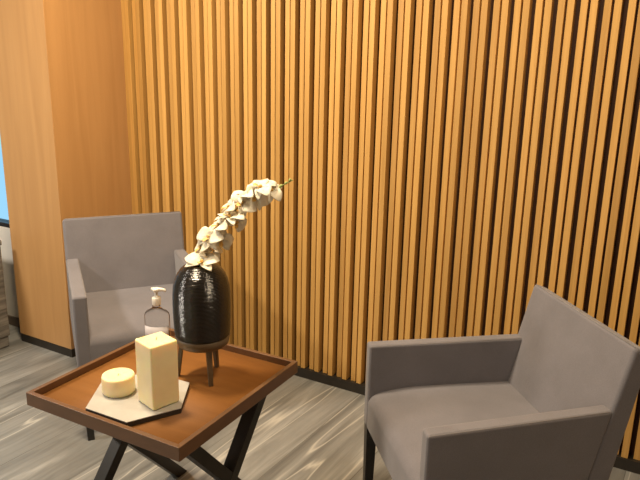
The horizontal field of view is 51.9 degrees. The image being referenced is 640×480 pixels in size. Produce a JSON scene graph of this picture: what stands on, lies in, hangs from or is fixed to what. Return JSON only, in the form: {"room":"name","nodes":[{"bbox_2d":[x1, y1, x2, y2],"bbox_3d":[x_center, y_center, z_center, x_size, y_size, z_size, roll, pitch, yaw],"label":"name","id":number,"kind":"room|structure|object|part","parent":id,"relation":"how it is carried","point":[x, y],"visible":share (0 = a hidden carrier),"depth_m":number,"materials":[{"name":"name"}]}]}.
{"room":"lobby","nodes":[
{"label":"lobby","id":0,"kind":"room"},
{"bbox_2d":[0,226,18,317],"bbox_3d":[-2.797,-0.997,4.240,2.802,2.750,0.120,10,17,29],"label":"wall","id":1,"kind":"structure","parent":0,"point":[5,237],"depth_m":3.90,"materials":[{"name":"white paint"}]},
{"bbox_2d":[0,138,9,227],"bbox_3d":[-2.535,-0.973,4.054,2.040,1.590,0.060,10,17,29],"label":"window","id":2,"kind":"structure","parent":1,"relation":"attached to","point":[4,218],"depth_m":3.82,"materials":[{"name":"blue glass"}]},
{"bbox_2d":[8,315,19,327],"bbox_3d":[-2.857,0.320,4.529,2.802,0.055,0.012,10,17,29],"label":"window","id":3,"kind":"structure","parent":1,"relation":"attached to","point":[14,321],"depth_m":3.96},
{"bbox_2d":[0,0,131,349],"bbox_3d":[-1.365,-0.800,3.517,0.426,2.702,0.517,10,17,29],"label":"wall column","id":4,"kind":"structure","parent":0,"point":[64,127],"depth_m":3.41,"materials":[{"name":"brown wood"}]},
{"bbox_2d":[21,333,75,357],"bbox_3d":[-1.393,0.529,3.868,0.420,0.048,0.512,10,17,29],"label":"baseboard","id":5,"kind":"structure","parent":4,"relation":"attached to","point":[26,338],"depth_m":3.64,"materials":[{"name":"black wood"}]},
{"bbox_2d":[0,324,639,479],"bbox_3d":[-1.902,1.164,1.611,7.500,0.050,5.400,10,17,29],"label":"floor","id":6,"kind":"structure","parent":0,"point":[306,429],"depth_m":2.81,"materials":[{"name":"grey wood"}]},
{"bbox_2d":[0,240,9,348],"bbox_3d":[-2.320,0.344,3.381,0.810,0.615,1.010,10,17,29],"label":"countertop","id":7,"kind":"structure","parent":6,"relation":"on","point":[4,323],"depth_m":3.62,"materials":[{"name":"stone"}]},
{"bbox_2d":[62,211,188,440],"bbox_3d":[-0.852,0.347,3.056,0.568,0.835,0.639,-5,16,-23],"label":"armchair","id":8,"kind":"object","parent":6,"relation":"on","point":[113,263],"visible":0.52,"depth_m":3.13,"materials":[{"name":"grey fabric"}]},
{"bbox_3d":[-1.065,0.307,2.898,0.060,0.317,0.546,-5,16,-23],"label":"armrest","id":9,"kind":"part","parent":8,"relation":"part of","materials":[{"name":"grey fabric"}]},
{"bbox_3d":[-0.978,0.681,2.755,0.043,0.338,0.038,-5,16,-23],"label":"leg","id":10,"kind":"part","parent":8,"relation":"part of","materials":[{"name":"black wood"}]},
{"bbox_3d":[-0.941,0.130,3.221,0.560,0.499,0.171,-5,16,-23],"label":"backrest","id":11,"kind":"part","parent":8,"relation":"part of","materials":[{"name":"grey fabric"}]},
{"bbox_3d":[-0.828,0.365,3.003,0.464,0.158,0.514,-5,16,-23],"label":"seat","id":12,"kind":"part","parent":8,"relation":"part of","materials":[{"name":"grey fabric"}]},
{"bbox_3d":[-0.599,0.265,3.094,0.060,0.317,0.546,-5,16,-23],"label":"armrest","id":13,"kind":"part","parent":8,"relation":"part of","materials":[{"name":"grey fabric"}]},
{"bbox_2d":[26,328,297,479],"bbox_3d":[-0.473,0.716,2.138,0.578,0.606,0.640,9,17,27],"label":"tray table","id":14,"kind":"object","parent":6,"relation":"on","point":[243,379],"visible":0.81,"depth_m":2.01,"materials":[{"name":"brown wood"}]},
{"bbox_3d":[-0.687,0.717,2.196,0.043,0.566,0.534,9,17,27],"label":"leg","id":15,"kind":"part","parent":14,"relation":"part of","materials":[{"name":"metal"}]},
{"bbox_2d":[86,374,189,426],"bbox_3d":[-0.533,0.465,1.947,0.310,0.017,0.275,10,17,29],"label":"serving board","id":16,"kind":"object","parent":14,"relation":"on","point":[128,410],"visible":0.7,"depth_m":1.87,"materials":[{"name":"stone"}]},
{"bbox_2d":[101,368,135,397],"bbox_3d":[-0.599,0.422,1.956,0.096,0.058,0.096,10,17,29],"label":"candle","id":17,"kind":"object","parent":16,"relation":"on","point":[116,382],"visible":1,"depth_m":1.93,"materials":[{"name":"wax"}]},
{"bbox_2d":[135,332,178,409],"bbox_3d":[-0.466,0.371,1.884,0.088,0.200,0.088,-13,20,-43],"label":"pillar candle","id":18,"kind":"object","parent":16,"relation":"on","point":[156,353],"visible":1,"depth_m":1.85,"materials":[{"name":"wax"}]},
{"bbox_2d":[144,287,170,336],"bbox_3d":[-0.564,0.270,2.279,0.088,0.224,0.053,2,15,2],"label":"pump bottle","id":19,"kind":"object","parent":14,"relation":"on","point":[157,319],"visible":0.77,"depth_m":2.26,"materials":[{"name":"white"}]},
{"bbox_3d":[-0.665,0.692,2.293,0.042,0.566,0.550,9,17,27],"label":"leg","id":20,"kind":"part","parent":14,"relation":"part of","materials":[{"name":"metal"}]},
{"bbox_2d":[172,263,230,385],"bbox_3d":[-0.368,0.254,2.061,0.179,0.375,0.179,7,16,21],"label":"vase","id":21,"kind":"object","parent":14,"relation":"on","point":[201,297],"visible":0.91,"depth_m":1.98,"materials":[{"name":"ceramic"}]},
{"bbox_3d":[-0.445,0.377,2.092,0.029,0.118,0.019,1,15,-1],"label":"leg","id":22,"kind":"part","parent":21,"relation":"part of","materials":[{"name":"brown wood"}]},
{"bbox_3d":[-0.341,0.394,2.036,0.019,0.118,0.027,-6,16,-26],"label":"leg","id":23,"kind":"part","parent":21,"relation":"part of","materials":[{"name":"brown wood"}]},
{"bbox_3d":[-0.343,0.363,2.151,0.019,0.118,0.027,8,16,24],"label":"leg","id":24,"kind":"part","parent":21,"relation":"part of","materials":[{"name":"brown wood"}]},
{"bbox_2d":[185,179,292,270],"bbox_3d":[-0.259,0.037,2.058,0.342,0.458,0.135,-6,16,-26],"label":"orchid spray","id":25,"kind":"object","parent":21,"relation":"in","point":[260,193],"visible":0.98,"depth_m":2.01,"materials":[{"name":"white plant"}]},
{"bbox_3d":[-0.362,0.013,2.022,0.020,0.069,0.095,14,1,-31],"label":"flower","id":26,"kind":"part","parent":25,"relation":"part of","materials":[{"name":"white plant"}]},
{"bbox_3d":[-0.359,0.058,1.997,0.113,0.014,0.088,3,42,9],"label":"flower","id":27,"kind":"part","parent":25,"relation":"part of","materials":[{"name":"white plant"}]},
{"bbox_3d":[-0.335,-0.016,2.011,0.108,0.083,0.025,11,-19,30],"label":"flower","id":28,"kind":"part","parent":25,"relation":"part of","materials":[{"name":"white plant"}]},
{"bbox_3d":[-0.335,0.024,2.038,0.075,0.016,0.063,17,45,-24],"label":"flower","id":29,"kind":"part","parent":25,"relation":"part of","materials":[{"name":"white plant"}]},
{"bbox_3d":[-0.305,-0.009,2.021,0.098,0.074,0.022,17,4,-31],"label":"flower","id":30,"kind":"part","parent":25,"relation":"part of","materials":[{"name":"white plant"}]},
{"bbox_3d":[-0.302,-0.050,2.017,0.024,0.076,0.097,45,-10,-31],"label":"flower","id":31,"kind":"part","parent":25,"relation":"part of","materials":[{"name":"white plant"}]},
{"bbox_3d":[-0.275,-0.107,2.029,0.019,0.072,0.089,43,-5,-24],"label":"flower","id":32,"kind":"part","parent":25,"relation":"part of","materials":[{"name":"white plant"}]},
{"bbox_3d":[-0.269,-0.075,2.015,0.107,0.020,0.088,11,31,34],"label":"flower","id":33,"kind":"part","parent":25,"relation":"part of","materials":[{"name":"white plant"}]},
{"bbox_3d":[-0.256,-0.064,2.032,0.089,0.064,0.022,39,-5,-39],"label":"flower","id":34,"kind":"part","parent":25,"relation":"part of","materials":[{"name":"white plant"}]},
{"bbox_3d":[-0.233,-0.117,2.018,0.099,0.082,0.024,39,-16,14],"label":"flower","id":35,"kind":"part","parent":25,"relation":"part of","materials":[{"name":"white plant"}]},
{"bbox_3d":[-0.228,-0.141,2.031,0.076,0.021,0.096,-34,18,-6],"label":"flower","id":36,"kind":"part","parent":25,"relation":"part of","materials":[{"name":"white plant"}]},
{"bbox_3d":[-0.191,-0.139,2.026,0.066,0.089,0.020,-48,14,-13],"label":"flower","id":37,"kind":"part","parent":25,"relation":"part of","materials":[{"name":"white plant"}]},
{"bbox_3d":[-0.174,-0.163,2.023,0.081,0.025,0.101,-17,39,-12],"label":"flower","id":38,"kind":"part","parent":25,"relation":"part of","materials":[{"name":"white plant"}]},
{"bbox_3d":[-0.142,-0.155,2.032,0.068,0.084,0.021,-18,-18,-27],"label":"flower","id":39,"kind":"part","parent":25,"relation":"part of","materials":[{"name":"white plant"}]},
{"bbox_3d":[-0.283,0.759,2.071,0.042,0.566,0.540,9,17,27],"label":"leg","id":40,"kind":"part","parent":14,"relation":"part of","materials":[{"name":"metal"}]},
{"bbox_3d":[-0.294,0.764,2.048,0.043,0.566,0.505,9,17,27],"label":"leg","id":41,"kind":"part","parent":14,"relation":"part of","materials":[{"name":"metal"}]},
{"bbox_2d":[363,284,639,479],"bbox_3d":[0.527,0.632,2.086,0.639,0.835,0.611,-2,15,-11],"label":"armchair","id":42,"kind":"object","parent":6,"relation":"on","point":[554,398],"visible":1,"depth_m":2.03,"materials":[{"name":"grey fabric"}]},
{"bbox_3d":[0.176,0.810,2.360,0.038,0.338,0.043,-2,15,-11],"label":"leg","id":43,"kind":"part","parent":42,"relation":"part of","materials":[{"name":"black wood"}]},
{"bbox_3d":[0.432,0.493,2.313,0.547,0.317,0.046,-1,15,-8],"label":"armrest","id":44,"kind":"part","parent":42,"relation":"part of","materials":[{"name":"grey fabric"}]},
{"bbox_3d":[0.467,0.637,2.075,0.514,0.158,0.528,-2,15,-11],"label":"seat","id":45,"kind":"part","parent":42,"relation":"part of","materials":[{"name":"grey fabric"}]},
{"bbox_3d":[0.533,0.630,1.803,0.547,0.317,0.046,-2,15,-14],"label":"armrest","id":46,"kind":"part","parent":42,"relation":"part of","materials":[{"name":"grey fabric"}]},
{"bbox_3d":[0.760,0.465,2.087,0.171,0.499,0.556,-2,15,-11],"label":"backrest","id":47,"kind":"part","parent":42,"relation":"part of","materials":[{"name":"grey fabric"}]},
{"bbox_2d":[121,0,639,460],"bbox_3d":[0.663,-0.519,2.707,4.600,2.750,0.120,10,17,29],"label":"wall","id":48,"kind":"structure","parent":0,"point":[446,161],"depth_m":2.90,"materials":[{"name":"brown wood"}]},
{"bbox_2d":[295,366,639,473],"bbox_3d":[0.757,0.819,2.937,4.272,0.050,0.048,10,17,29],"label":"baseboard","id":49,"kind":"structure","parent":48,"relation":"attached to","point":[630,464],"depth_m":3.26,"materials":[{"name":"black wood"}]}
]}

